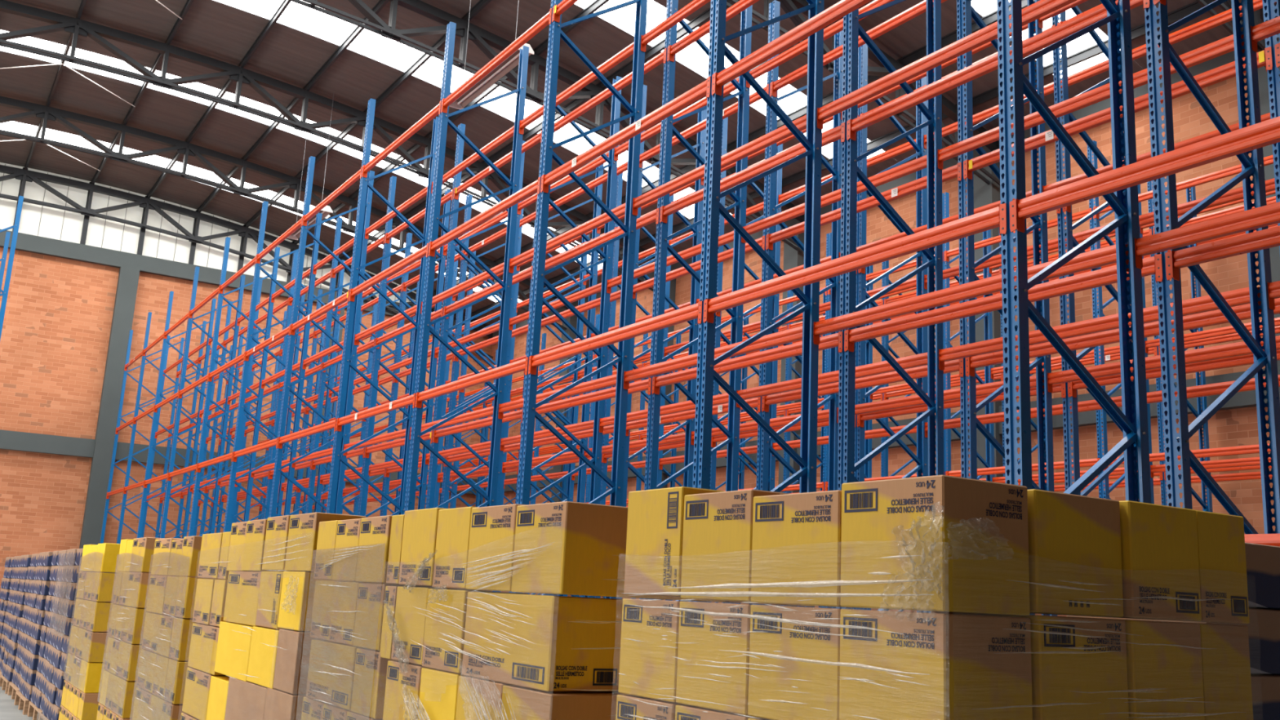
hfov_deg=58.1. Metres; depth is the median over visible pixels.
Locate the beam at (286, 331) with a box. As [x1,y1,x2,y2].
[244,324,290,360]
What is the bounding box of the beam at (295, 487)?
[263,485,297,497]
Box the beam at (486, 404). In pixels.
[484,392,522,405]
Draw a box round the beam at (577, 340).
[509,335,586,363]
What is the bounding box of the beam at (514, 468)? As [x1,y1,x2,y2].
[453,466,518,484]
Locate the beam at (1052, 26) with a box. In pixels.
[859,24,1055,128]
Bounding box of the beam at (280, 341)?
[268,337,284,349]
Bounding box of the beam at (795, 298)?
[742,286,826,315]
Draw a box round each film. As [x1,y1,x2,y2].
[44,552,71,719]
[66,553,98,688]
[97,552,138,704]
[132,555,184,719]
[212,535,309,679]
[301,544,379,719]
[400,541,624,719]
[618,555,1246,719]
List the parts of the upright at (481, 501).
post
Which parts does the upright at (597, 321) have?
post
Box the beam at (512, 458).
[506,453,533,461]
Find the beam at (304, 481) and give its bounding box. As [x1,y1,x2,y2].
[280,475,317,490]
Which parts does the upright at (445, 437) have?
post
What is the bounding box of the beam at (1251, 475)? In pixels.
[1210,471,1271,481]
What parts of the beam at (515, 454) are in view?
rail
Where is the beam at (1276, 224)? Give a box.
[1196,223,1277,245]
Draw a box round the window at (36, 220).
[0,162,442,306]
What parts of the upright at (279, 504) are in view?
post, post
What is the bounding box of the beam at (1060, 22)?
[1057,4,1102,25]
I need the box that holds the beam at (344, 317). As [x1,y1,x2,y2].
[313,314,346,338]
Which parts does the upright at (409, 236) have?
post, post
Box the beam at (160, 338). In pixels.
[142,333,164,355]
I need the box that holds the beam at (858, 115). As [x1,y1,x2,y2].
[720,115,858,179]
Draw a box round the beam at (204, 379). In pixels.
[178,373,208,398]
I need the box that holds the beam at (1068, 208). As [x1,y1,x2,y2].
[1062,204,1071,212]
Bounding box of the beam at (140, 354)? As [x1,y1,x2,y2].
[124,351,142,370]
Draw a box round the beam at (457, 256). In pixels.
[402,250,462,291]
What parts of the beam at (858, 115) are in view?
rail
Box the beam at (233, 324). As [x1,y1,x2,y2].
[208,320,235,345]
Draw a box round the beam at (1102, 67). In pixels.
[924,59,1109,148]
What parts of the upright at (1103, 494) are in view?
post, post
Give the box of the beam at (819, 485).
[737,481,824,491]
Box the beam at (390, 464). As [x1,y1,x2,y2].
[368,454,422,475]
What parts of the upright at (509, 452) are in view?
post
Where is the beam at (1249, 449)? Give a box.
[1103,443,1271,470]
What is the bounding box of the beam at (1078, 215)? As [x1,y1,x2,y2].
[943,208,1092,262]
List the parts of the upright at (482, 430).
post, post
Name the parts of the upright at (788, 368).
post, post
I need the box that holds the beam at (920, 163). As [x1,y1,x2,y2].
[741,155,934,243]
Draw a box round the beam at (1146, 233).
[1013,228,1151,271]
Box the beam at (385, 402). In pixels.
[350,400,389,414]
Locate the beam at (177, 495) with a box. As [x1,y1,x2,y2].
[160,492,181,502]
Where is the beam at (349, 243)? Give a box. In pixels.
[312,237,354,274]
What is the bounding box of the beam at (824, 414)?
[690,408,829,444]
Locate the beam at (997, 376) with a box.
[883,373,1003,399]
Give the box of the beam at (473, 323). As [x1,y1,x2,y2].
[462,310,500,331]
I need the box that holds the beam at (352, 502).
[324,500,354,510]
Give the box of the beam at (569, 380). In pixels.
[537,379,572,390]
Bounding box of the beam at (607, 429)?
[533,424,613,447]
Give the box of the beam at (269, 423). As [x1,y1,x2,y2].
[244,419,272,436]
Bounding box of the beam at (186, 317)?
[164,311,189,338]
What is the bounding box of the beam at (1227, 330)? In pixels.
[1145,317,1279,353]
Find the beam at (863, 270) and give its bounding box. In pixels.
[857,208,1060,273]
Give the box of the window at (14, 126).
[0,120,521,302]
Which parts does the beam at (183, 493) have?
rail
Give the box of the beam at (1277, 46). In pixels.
[1274,42,1279,67]
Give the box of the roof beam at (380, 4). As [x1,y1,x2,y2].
[196,0,388,212]
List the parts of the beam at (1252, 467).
rail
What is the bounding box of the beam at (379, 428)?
[373,421,402,432]
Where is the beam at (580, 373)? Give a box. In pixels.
[577,351,650,380]
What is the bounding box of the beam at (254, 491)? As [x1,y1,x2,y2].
[251,486,266,493]
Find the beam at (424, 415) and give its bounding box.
[422,407,448,419]
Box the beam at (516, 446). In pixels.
[444,442,519,466]
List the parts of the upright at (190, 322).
post, post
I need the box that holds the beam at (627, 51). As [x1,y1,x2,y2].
[519,41,634,134]
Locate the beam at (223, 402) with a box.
[199,398,226,417]
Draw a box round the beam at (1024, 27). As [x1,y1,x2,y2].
[840,20,1035,119]
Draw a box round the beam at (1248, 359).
[1067,350,1279,397]
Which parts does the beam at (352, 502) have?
rail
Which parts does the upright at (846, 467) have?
post, post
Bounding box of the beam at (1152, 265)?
[844,253,1163,351]
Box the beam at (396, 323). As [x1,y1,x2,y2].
[357,322,397,345]
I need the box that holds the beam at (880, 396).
[786,393,883,416]
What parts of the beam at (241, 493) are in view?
rail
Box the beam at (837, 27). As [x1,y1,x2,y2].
[746,0,894,88]
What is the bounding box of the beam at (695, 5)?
[640,0,711,52]
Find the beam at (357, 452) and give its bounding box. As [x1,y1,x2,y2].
[311,447,364,470]
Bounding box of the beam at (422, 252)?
[348,243,428,302]
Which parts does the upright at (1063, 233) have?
post, post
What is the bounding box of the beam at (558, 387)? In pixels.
[542,382,583,392]
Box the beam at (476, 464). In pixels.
[458,462,483,468]
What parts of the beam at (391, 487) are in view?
rail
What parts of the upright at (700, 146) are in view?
post, post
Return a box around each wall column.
[79,266,140,548]
[311,307,344,512]
[551,315,577,595]
[661,278,675,599]
[775,232,804,606]
[973,161,1003,478]
[1257,66,1279,399]
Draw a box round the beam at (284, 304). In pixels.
[253,297,288,328]
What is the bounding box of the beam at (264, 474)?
[235,470,269,486]
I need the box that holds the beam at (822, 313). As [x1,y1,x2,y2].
[782,311,825,324]
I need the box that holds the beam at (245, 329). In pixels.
[222,325,248,347]
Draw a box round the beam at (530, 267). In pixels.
[467,266,531,296]
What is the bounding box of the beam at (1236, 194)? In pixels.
[1138,177,1275,226]
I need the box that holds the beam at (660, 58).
[554,48,666,132]
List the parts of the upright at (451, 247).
post, post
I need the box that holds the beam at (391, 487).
[355,484,399,497]
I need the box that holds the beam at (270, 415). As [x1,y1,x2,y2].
[260,408,288,421]
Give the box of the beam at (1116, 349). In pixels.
[991,345,1119,378]
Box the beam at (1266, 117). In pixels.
[1042,112,1270,192]
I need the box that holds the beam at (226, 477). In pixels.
[217,469,248,484]
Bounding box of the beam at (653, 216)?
[544,208,659,270]
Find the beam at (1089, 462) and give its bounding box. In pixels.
[945,457,1100,476]
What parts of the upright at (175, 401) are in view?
post, post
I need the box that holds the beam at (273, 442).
[231,437,278,462]
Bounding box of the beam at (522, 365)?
[414,356,528,408]
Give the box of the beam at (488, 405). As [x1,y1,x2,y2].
[462,403,492,413]
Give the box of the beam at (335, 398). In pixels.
[305,395,337,414]
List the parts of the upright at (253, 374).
post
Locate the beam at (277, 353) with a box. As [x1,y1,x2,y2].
[251,350,279,371]
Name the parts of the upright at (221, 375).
post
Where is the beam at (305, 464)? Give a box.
[268,460,311,479]
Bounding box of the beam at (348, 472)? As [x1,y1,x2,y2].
[320,466,362,484]
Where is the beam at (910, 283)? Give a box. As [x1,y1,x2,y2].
[775,277,916,328]
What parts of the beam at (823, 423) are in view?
rail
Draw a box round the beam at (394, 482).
[389,475,428,486]
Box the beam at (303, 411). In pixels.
[271,407,306,426]
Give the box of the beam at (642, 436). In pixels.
[639,426,685,439]
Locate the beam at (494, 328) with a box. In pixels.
[434,323,499,358]
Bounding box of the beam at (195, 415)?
[179,411,198,425]
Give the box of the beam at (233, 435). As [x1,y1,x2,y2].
[218,433,235,444]
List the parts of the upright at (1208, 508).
post, post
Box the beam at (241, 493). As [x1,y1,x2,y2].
[221,490,246,502]
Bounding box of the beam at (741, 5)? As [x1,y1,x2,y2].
[666,0,759,62]
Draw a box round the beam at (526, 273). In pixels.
[443,266,533,318]
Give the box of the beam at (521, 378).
[511,370,540,382]
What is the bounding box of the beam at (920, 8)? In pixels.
[769,0,946,97]
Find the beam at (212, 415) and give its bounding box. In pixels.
[189,412,214,430]
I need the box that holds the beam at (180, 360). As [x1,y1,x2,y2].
[163,357,182,376]
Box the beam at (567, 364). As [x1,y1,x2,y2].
[540,355,594,377]
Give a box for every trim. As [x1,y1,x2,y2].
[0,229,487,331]
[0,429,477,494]
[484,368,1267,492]
[488,37,1279,339]
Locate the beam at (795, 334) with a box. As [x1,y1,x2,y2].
[623,325,802,389]
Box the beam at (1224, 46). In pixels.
[937,34,1244,169]
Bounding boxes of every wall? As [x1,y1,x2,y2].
[0,247,492,600]
[483,72,1275,616]
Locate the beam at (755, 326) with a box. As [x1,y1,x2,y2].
[663,320,760,357]
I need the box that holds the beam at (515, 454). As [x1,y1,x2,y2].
[480,452,518,464]
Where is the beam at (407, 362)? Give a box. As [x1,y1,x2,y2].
[377,350,431,380]
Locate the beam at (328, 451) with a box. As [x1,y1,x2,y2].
[291,447,333,467]
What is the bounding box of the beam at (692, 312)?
[528,301,702,374]
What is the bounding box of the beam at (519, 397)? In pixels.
[510,395,522,401]
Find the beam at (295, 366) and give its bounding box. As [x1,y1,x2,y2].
[261,361,300,388]
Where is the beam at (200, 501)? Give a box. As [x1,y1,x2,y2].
[198,495,220,506]
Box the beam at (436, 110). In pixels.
[361,100,441,177]
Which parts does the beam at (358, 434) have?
rail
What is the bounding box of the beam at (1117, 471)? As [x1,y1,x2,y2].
[992,467,1124,483]
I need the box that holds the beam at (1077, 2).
[1038,0,1088,28]
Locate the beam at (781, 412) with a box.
[720,409,786,425]
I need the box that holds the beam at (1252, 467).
[1164,465,1271,479]
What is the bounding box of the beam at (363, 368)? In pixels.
[337,365,367,383]
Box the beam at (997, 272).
[884,268,1001,304]
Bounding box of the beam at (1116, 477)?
[1017,471,1163,485]
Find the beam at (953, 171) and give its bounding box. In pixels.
[765,162,961,249]
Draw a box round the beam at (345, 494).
[320,492,355,502]
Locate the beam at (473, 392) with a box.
[456,386,490,399]
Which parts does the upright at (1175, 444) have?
post, post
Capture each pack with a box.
[0,577,4,588]
[0,588,2,599]
[0,599,4,610]
[0,610,5,622]
[0,622,4,633]
[0,634,4,646]
[0,646,5,659]
[1,588,5,599]
[1,662,5,675]
[2,622,6,635]
[3,577,9,588]
[3,589,9,599]
[3,600,8,611]
[3,635,7,648]
[3,650,8,664]
[4,567,8,577]
[4,577,11,589]
[4,611,8,622]
[4,623,8,635]
[4,638,11,651]
[4,664,9,678]
[6,556,11,567]
[6,600,10,611]
[6,653,11,666]
[6,666,14,681]
[7,567,13,578]
[7,613,12,625]
[7,626,13,639]
[7,640,13,653]
[8,590,13,601]
[8,601,12,613]
[9,556,13,567]
[9,614,14,626]
[9,654,16,668]
[10,578,14,590]
[10,641,17,655]
[11,567,14,577]
[11,590,14,601]
[11,602,16,614]
[11,627,14,639]
[12,615,17,628]
[12,628,18,642]
[12,669,17,684]
[13,555,17,567]
[13,567,17,578]
[13,590,17,603]
[13,656,18,669]
[14,578,20,591]
[14,603,18,615]
[14,672,19,687]
[15,555,19,567]
[15,567,19,578]
[15,616,21,629]
[15,657,21,673]
[16,591,21,604]
[16,604,24,617]
[16,643,21,657]
[17,555,23,567]
[17,567,22,578]
[17,630,21,644]
[17,674,21,688]
[18,578,23,591]
[18,591,25,604]
[18,617,25,631]
[18,645,23,658]
[18,677,23,693]
[19,555,25,567]
[19,631,25,645]
[19,660,22,674]
[20,567,24,578]
[20,579,26,591]
[21,555,26,567]
[21,618,27,632]
[21,647,26,661]
[21,662,25,678]
[22,567,28,579]
[22,604,26,617]
[22,633,27,648]
[22,648,28,664]
[22,680,26,696]
[23,555,31,567]
[23,591,28,605]
[23,665,28,681]
[24,579,30,592]
[24,619,30,633]
[25,605,29,618]
[25,650,31,666]
[25,682,35,700]
[26,566,31,579]
[26,592,31,605]
[26,621,33,635]
[26,635,31,650]
[26,667,37,684]
[27,606,31,619]
[28,579,35,592]
[28,653,39,670]
[29,566,35,579]
[29,593,32,606]
[29,607,34,622]
[29,636,33,651]
[30,554,33,566]
[30,622,35,637]
[30,686,38,703]
[31,553,37,566]
[31,579,35,593]
[31,593,36,608]
[31,638,40,654]
[32,608,39,623]
[33,566,37,579]
[33,623,42,639]
[34,579,40,593]
[34,671,40,688]
[34,688,42,708]
[35,553,44,566]
[35,565,40,579]
[35,580,50,594]
[35,594,41,608]
[36,609,45,625]
[36,655,44,672]
[37,552,46,566]
[37,595,47,609]
[38,565,44,580]
[38,640,45,657]
[38,673,44,691]
[39,693,45,710]
[40,551,48,566]
[40,580,50,595]
[40,625,47,641]
[40,657,47,674]
[41,676,47,694]
[42,566,51,580]
[42,697,48,716]
[43,551,53,566]
[43,610,49,626]
[43,642,49,658]
[43,660,49,678]
[44,595,55,611]
[44,626,52,643]
[44,680,52,698]
[46,644,53,661]
[46,663,53,682]
[46,701,55,719]
[47,611,54,628]
[48,580,54,595]
[48,628,55,645]
[48,683,57,703]
[49,565,54,580]
[49,595,55,611]
[49,646,56,664]
[51,551,58,565]
[51,666,60,684]
[51,704,60,719]
[52,596,60,613]
[52,613,57,628]
[53,565,59,581]
[53,581,63,595]
[53,630,60,648]
[53,648,62,668]
[54,613,63,631]
[54,688,62,707]
[55,581,62,597]
[55,669,65,689]
[56,551,61,565]
[56,632,63,650]
[57,565,65,582]
[57,597,67,614]
[58,582,67,598]
[59,550,66,565]
[59,615,66,632]
[59,651,67,671]
[61,634,70,653]
[62,565,67,582]
[62,599,69,615]
[62,617,73,635]
[65,549,70,565]
[65,565,73,582]
[65,582,72,598]
[66,600,75,617]
[67,548,77,565]
[67,582,78,600]
[71,565,115,582]
[75,548,83,565]
[1066,608,1279,674]
[1244,542,1279,609]
[1250,674,1279,719]
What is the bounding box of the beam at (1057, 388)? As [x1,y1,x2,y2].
[857,382,1066,427]
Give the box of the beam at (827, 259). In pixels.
[696,255,831,303]
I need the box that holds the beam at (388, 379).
[352,375,394,395]
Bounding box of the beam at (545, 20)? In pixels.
[440,8,551,113]
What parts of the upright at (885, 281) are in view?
post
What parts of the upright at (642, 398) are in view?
post, post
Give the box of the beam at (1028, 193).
[839,190,1039,257]
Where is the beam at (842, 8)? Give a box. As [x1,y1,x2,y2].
[711,0,871,95]
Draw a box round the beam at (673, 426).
[629,422,685,436]
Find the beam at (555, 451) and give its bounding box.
[538,445,579,455]
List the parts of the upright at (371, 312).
post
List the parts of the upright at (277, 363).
post, post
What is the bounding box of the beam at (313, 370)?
[278,363,321,391]
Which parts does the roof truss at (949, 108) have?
web post, web post, web post, web post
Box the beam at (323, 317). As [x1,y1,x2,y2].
[297,307,335,335]
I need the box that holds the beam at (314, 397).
[289,391,326,412]
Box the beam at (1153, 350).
[1016,346,1157,374]
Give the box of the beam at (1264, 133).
[1009,115,1279,232]
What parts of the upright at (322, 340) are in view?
post, post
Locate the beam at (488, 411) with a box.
[408,405,493,439]
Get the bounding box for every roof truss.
[0,0,654,291]
[0,96,568,330]
[0,164,493,358]
[288,0,804,253]
[726,0,999,185]
[1195,0,1279,76]
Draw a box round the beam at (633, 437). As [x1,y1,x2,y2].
[587,435,639,447]
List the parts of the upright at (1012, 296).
post, post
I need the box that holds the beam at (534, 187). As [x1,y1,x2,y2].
[428,177,540,256]
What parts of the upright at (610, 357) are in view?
post, post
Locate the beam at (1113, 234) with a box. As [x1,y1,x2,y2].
[989,233,1115,273]
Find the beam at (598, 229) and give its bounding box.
[596,181,695,233]
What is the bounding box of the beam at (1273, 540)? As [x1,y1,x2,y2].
[1244,533,1279,546]
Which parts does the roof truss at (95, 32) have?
web post, web post, web post, web post, web post, web post, web post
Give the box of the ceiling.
[0,0,1276,326]
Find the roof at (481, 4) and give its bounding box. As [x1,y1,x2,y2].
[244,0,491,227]
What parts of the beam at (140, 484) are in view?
rail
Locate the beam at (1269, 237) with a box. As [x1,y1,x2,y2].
[1164,226,1279,280]
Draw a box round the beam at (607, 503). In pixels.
[586,498,628,505]
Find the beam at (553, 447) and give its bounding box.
[533,444,567,453]
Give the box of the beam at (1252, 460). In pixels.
[1150,457,1271,478]
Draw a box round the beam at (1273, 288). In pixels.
[1267,280,1279,310]
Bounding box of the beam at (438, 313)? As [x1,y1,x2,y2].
[374,307,443,348]
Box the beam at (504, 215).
[443,210,507,255]
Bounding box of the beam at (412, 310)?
[354,304,417,345]
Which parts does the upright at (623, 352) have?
post, post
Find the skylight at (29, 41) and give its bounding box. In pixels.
[0,29,602,270]
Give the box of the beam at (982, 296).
[934,287,1016,309]
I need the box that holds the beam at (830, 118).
[701,115,833,185]
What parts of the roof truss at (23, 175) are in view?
web post, web post, web post, web post, web post, web post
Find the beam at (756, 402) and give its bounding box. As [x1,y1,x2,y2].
[626,396,760,435]
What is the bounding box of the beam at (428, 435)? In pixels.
[364,431,432,457]
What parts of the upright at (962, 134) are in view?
post, post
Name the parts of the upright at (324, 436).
post, post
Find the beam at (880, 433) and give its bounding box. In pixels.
[772,423,922,455]
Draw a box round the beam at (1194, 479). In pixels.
[1053,475,1206,491]
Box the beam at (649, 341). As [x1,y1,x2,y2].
[594,338,651,361]
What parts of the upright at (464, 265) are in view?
post, post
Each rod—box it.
[0,63,62,69]
[0,139,26,142]
[47,144,100,171]
[62,63,135,106]
[155,0,182,19]
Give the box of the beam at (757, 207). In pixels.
[669,201,764,244]
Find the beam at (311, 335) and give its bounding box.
[280,331,314,355]
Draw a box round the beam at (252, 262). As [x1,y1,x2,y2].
[218,254,257,293]
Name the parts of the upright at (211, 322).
post, post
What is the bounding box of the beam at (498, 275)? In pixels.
[452,271,503,300]
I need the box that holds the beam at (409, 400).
[335,393,415,431]
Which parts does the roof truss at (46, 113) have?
web post, web post, web post, web post, web post, web post, web post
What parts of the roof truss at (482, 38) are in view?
web post, web post, web post, web post, web post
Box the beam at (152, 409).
[133,406,154,424]
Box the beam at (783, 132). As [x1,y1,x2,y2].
[632,114,806,215]
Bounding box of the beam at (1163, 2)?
[1153,0,1166,5]
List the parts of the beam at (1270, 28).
rail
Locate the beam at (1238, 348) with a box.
[1047,335,1279,392]
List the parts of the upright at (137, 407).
post, post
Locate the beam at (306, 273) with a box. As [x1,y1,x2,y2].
[271,267,311,302]
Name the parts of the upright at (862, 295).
post, post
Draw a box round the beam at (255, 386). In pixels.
[226,382,259,404]
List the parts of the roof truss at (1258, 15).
web post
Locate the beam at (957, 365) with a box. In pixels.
[761,358,963,412]
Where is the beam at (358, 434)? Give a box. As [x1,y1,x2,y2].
[330,431,360,446]
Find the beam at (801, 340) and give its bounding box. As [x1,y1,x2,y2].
[746,334,822,355]
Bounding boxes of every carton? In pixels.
[58,704,64,719]
[61,680,68,706]
[62,707,68,719]
[64,653,76,683]
[64,682,71,710]
[66,711,72,719]
[67,625,79,655]
[68,684,75,712]
[70,656,82,687]
[71,687,80,716]
[71,714,76,719]
[72,598,86,626]
[75,571,85,599]
[75,627,87,657]
[76,690,100,719]
[77,659,104,693]
[79,600,91,629]
[80,544,99,572]
[81,630,109,662]
[83,572,93,599]
[85,600,114,631]
[86,545,100,572]
[90,572,115,602]
[93,542,129,572]
[96,702,105,719]
[99,670,110,705]
[102,706,110,719]
[103,636,116,671]
[104,672,116,709]
[107,604,124,637]
[109,639,120,675]
[109,710,116,719]
[110,675,137,718]
[112,572,123,604]
[114,604,128,639]
[115,640,142,680]
[115,714,132,719]
[117,539,135,572]
[118,572,128,605]
[120,606,149,644]
[123,540,137,572]
[124,572,174,608]
[128,537,164,572]
[132,686,153,719]
[136,648,159,693]
[141,612,167,653]
[146,575,167,613]
[148,694,164,719]
[151,537,197,577]
[151,654,171,698]
[156,615,179,657]
[160,701,184,719]
[162,576,178,616]
[164,658,188,704]
[168,538,183,576]
[168,617,195,661]
[173,577,227,618]
[174,575,216,578]
[178,535,202,576]
[180,712,195,719]
[182,666,226,719]
[187,622,224,675]
[192,578,224,624]
[197,533,222,578]
[205,675,229,719]
[209,579,228,626]
[214,621,253,681]
[217,531,233,579]
[223,570,261,626]
[224,676,267,719]
[226,521,250,571]
[241,519,284,571]
[246,626,279,688]
[255,571,287,629]
[262,515,308,572]
[263,687,306,719]
[273,629,314,693]
[277,571,354,631]
[284,511,365,572]
[301,697,327,719]
[306,640,363,710]
[310,580,380,639]
[313,520,339,579]
[322,703,351,719]
[328,582,407,644]
[332,518,360,581]
[346,711,382,719]
[351,648,395,719]
[352,582,441,650]
[354,581,425,586]
[355,515,392,582]
[379,586,398,659]
[382,660,426,719]
[386,514,404,583]
[391,586,488,665]
[398,507,446,586]
[417,667,464,719]
[422,588,528,673]
[432,506,479,588]
[441,587,492,591]
[455,675,511,719]
[462,591,622,691]
[466,503,526,591]
[500,684,620,719]
[511,501,631,597]
[601,594,725,602]
[606,691,627,694]
[615,694,683,719]
[617,598,680,702]
[623,486,724,596]
[675,600,751,715]
[675,704,757,719]
[680,488,789,601]
[702,600,813,606]
[747,604,840,719]
[747,717,771,719]
[751,489,913,610]
[839,608,1032,719]
[840,475,1030,615]
[930,611,1128,719]
[1026,488,1123,617]
[1034,500,1201,621]
[1097,510,1249,623]
[1124,619,1204,719]
[1198,622,1253,719]
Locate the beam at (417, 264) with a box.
[386,248,439,284]
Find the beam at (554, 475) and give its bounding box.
[503,471,568,488]
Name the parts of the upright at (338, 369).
post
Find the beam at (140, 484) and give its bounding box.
[123,480,144,493]
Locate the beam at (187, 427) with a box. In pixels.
[168,423,190,439]
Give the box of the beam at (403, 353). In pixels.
[380,348,408,362]
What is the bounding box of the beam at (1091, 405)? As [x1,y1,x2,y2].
[924,395,1122,437]
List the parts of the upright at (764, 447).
post, post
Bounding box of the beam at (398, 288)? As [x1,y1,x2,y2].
[360,283,402,311]
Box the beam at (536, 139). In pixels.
[453,129,542,199]
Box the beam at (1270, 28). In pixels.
[1250,16,1279,52]
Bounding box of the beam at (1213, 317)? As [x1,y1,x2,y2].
[965,297,1279,377]
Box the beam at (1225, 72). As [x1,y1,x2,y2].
[963,46,1272,179]
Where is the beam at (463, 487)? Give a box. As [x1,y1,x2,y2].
[448,481,488,492]
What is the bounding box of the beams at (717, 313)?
[211,270,986,511]
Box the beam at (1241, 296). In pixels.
[938,287,1261,370]
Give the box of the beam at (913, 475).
[824,472,936,491]
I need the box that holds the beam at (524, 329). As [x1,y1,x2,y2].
[453,324,528,361]
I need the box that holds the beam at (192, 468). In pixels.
[167,463,197,480]
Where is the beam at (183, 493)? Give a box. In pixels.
[180,485,205,498]
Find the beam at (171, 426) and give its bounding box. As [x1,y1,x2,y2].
[155,423,173,438]
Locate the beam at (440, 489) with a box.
[415,488,442,496]
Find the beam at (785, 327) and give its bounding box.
[720,324,787,346]
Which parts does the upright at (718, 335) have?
post, post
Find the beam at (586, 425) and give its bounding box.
[500,419,594,450]
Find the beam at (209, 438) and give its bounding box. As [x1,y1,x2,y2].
[205,429,228,444]
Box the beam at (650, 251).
[582,246,655,284]
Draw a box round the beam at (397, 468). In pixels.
[385,457,445,477]
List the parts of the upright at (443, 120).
post, post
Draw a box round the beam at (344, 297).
[289,289,349,335]
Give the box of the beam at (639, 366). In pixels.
[612,363,642,374]
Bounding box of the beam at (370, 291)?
[337,282,380,314]
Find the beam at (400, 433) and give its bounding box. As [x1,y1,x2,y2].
[342,428,405,455]
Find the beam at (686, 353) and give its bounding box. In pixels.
[643,351,688,367]
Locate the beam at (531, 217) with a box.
[462,211,536,259]
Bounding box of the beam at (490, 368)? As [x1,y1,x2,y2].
[445,364,496,383]
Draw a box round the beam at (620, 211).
[508,203,625,273]
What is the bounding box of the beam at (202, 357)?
[197,341,223,364]
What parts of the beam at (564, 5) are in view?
rail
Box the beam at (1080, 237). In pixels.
[924,224,1115,289]
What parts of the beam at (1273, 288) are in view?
rail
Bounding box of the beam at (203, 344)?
[187,340,207,357]
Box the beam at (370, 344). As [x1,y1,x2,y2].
[321,338,375,372]
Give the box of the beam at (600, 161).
[517,151,608,214]
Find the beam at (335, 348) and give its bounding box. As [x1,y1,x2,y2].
[302,340,343,368]
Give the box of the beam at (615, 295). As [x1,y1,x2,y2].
[541,289,621,327]
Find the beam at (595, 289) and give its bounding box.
[508,282,601,330]
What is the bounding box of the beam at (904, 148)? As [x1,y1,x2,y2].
[778,138,921,207]
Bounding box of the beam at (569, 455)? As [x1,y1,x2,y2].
[502,449,579,472]
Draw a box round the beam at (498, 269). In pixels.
[420,262,504,313]
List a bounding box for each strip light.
[286,94,333,239]
[448,0,533,109]
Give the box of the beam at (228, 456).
[196,452,233,472]
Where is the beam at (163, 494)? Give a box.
[146,492,164,502]
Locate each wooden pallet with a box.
[0,674,12,693]
[7,682,19,699]
[13,691,30,715]
[26,701,42,719]
[38,713,48,719]
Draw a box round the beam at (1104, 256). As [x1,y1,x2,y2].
[813,244,1128,345]
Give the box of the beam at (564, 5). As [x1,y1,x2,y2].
[551,0,577,22]
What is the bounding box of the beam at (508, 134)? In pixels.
[431,125,514,193]
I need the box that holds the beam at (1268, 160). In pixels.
[1093,155,1273,218]
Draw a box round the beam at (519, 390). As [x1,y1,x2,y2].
[510,373,573,399]
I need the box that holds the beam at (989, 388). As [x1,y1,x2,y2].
[836,375,1044,423]
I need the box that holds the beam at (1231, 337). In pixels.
[1158,325,1279,355]
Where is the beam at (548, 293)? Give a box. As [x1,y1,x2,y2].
[515,277,579,312]
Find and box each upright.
[0,195,23,339]
[0,231,10,293]
[99,329,170,543]
[116,311,188,543]
[136,291,216,538]
[155,337,219,537]
[160,266,245,538]
[175,320,244,538]
[187,236,279,536]
[199,301,262,536]
[207,345,261,533]
[223,200,322,532]
[229,278,306,531]
[234,328,278,523]
[257,355,310,519]
[261,311,326,519]
[263,251,345,519]
[268,155,374,517]
[292,350,342,512]
[293,288,363,515]
[306,217,392,515]
[319,324,367,515]
[326,97,439,515]
[342,276,402,515]
[353,302,413,515]
[357,176,451,517]
[380,232,459,515]
[396,280,454,515]
[404,22,528,514]
[415,393,449,505]
[425,123,525,591]
[440,194,523,591]
[447,363,488,508]
[449,250,519,591]
[458,393,491,506]
[484,349,520,591]
[497,408,521,591]
[509,219,588,596]
[510,0,647,599]
[515,62,622,597]
[524,333,574,595]
[524,365,573,595]
[530,163,604,596]
[579,314,615,598]
[594,173,674,599]
[617,84,706,601]
[631,333,680,600]
[639,0,752,604]
[662,335,687,600]
[688,0,824,607]
[706,116,782,602]
[715,315,748,604]
[738,312,759,604]
[753,0,843,608]
[780,289,825,608]
[821,232,873,610]
[835,0,944,613]
[853,43,928,613]
[880,260,922,611]
[942,191,994,481]
[956,0,1057,616]
[996,0,1151,614]
[999,231,1049,615]
[1052,5,1138,502]
[1087,140,1154,503]
[1144,0,1279,533]
[1146,180,1213,512]
[1262,0,1279,252]
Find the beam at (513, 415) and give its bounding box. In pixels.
[432,408,523,443]
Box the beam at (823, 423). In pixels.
[711,414,855,448]
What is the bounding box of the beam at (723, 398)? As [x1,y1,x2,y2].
[599,392,728,432]
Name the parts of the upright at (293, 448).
post, post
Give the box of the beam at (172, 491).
[170,485,188,493]
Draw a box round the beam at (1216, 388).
[1146,374,1279,404]
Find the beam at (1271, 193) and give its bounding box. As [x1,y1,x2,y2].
[1140,190,1275,234]
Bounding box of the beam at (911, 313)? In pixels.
[865,312,915,325]
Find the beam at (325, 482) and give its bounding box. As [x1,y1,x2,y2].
[297,479,329,492]
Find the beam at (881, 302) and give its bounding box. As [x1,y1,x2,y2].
[788,299,883,328]
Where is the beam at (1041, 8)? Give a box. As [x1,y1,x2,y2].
[817,0,1076,129]
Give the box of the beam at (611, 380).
[497,373,616,418]
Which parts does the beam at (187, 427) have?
rail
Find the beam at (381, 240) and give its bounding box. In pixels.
[331,234,385,277]
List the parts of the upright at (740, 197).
post, post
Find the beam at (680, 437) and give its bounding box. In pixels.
[584,432,685,457]
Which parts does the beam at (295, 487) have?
rail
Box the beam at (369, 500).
[367,494,395,502]
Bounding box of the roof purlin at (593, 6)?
[292,0,609,244]
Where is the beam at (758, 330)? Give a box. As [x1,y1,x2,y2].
[720,328,759,341]

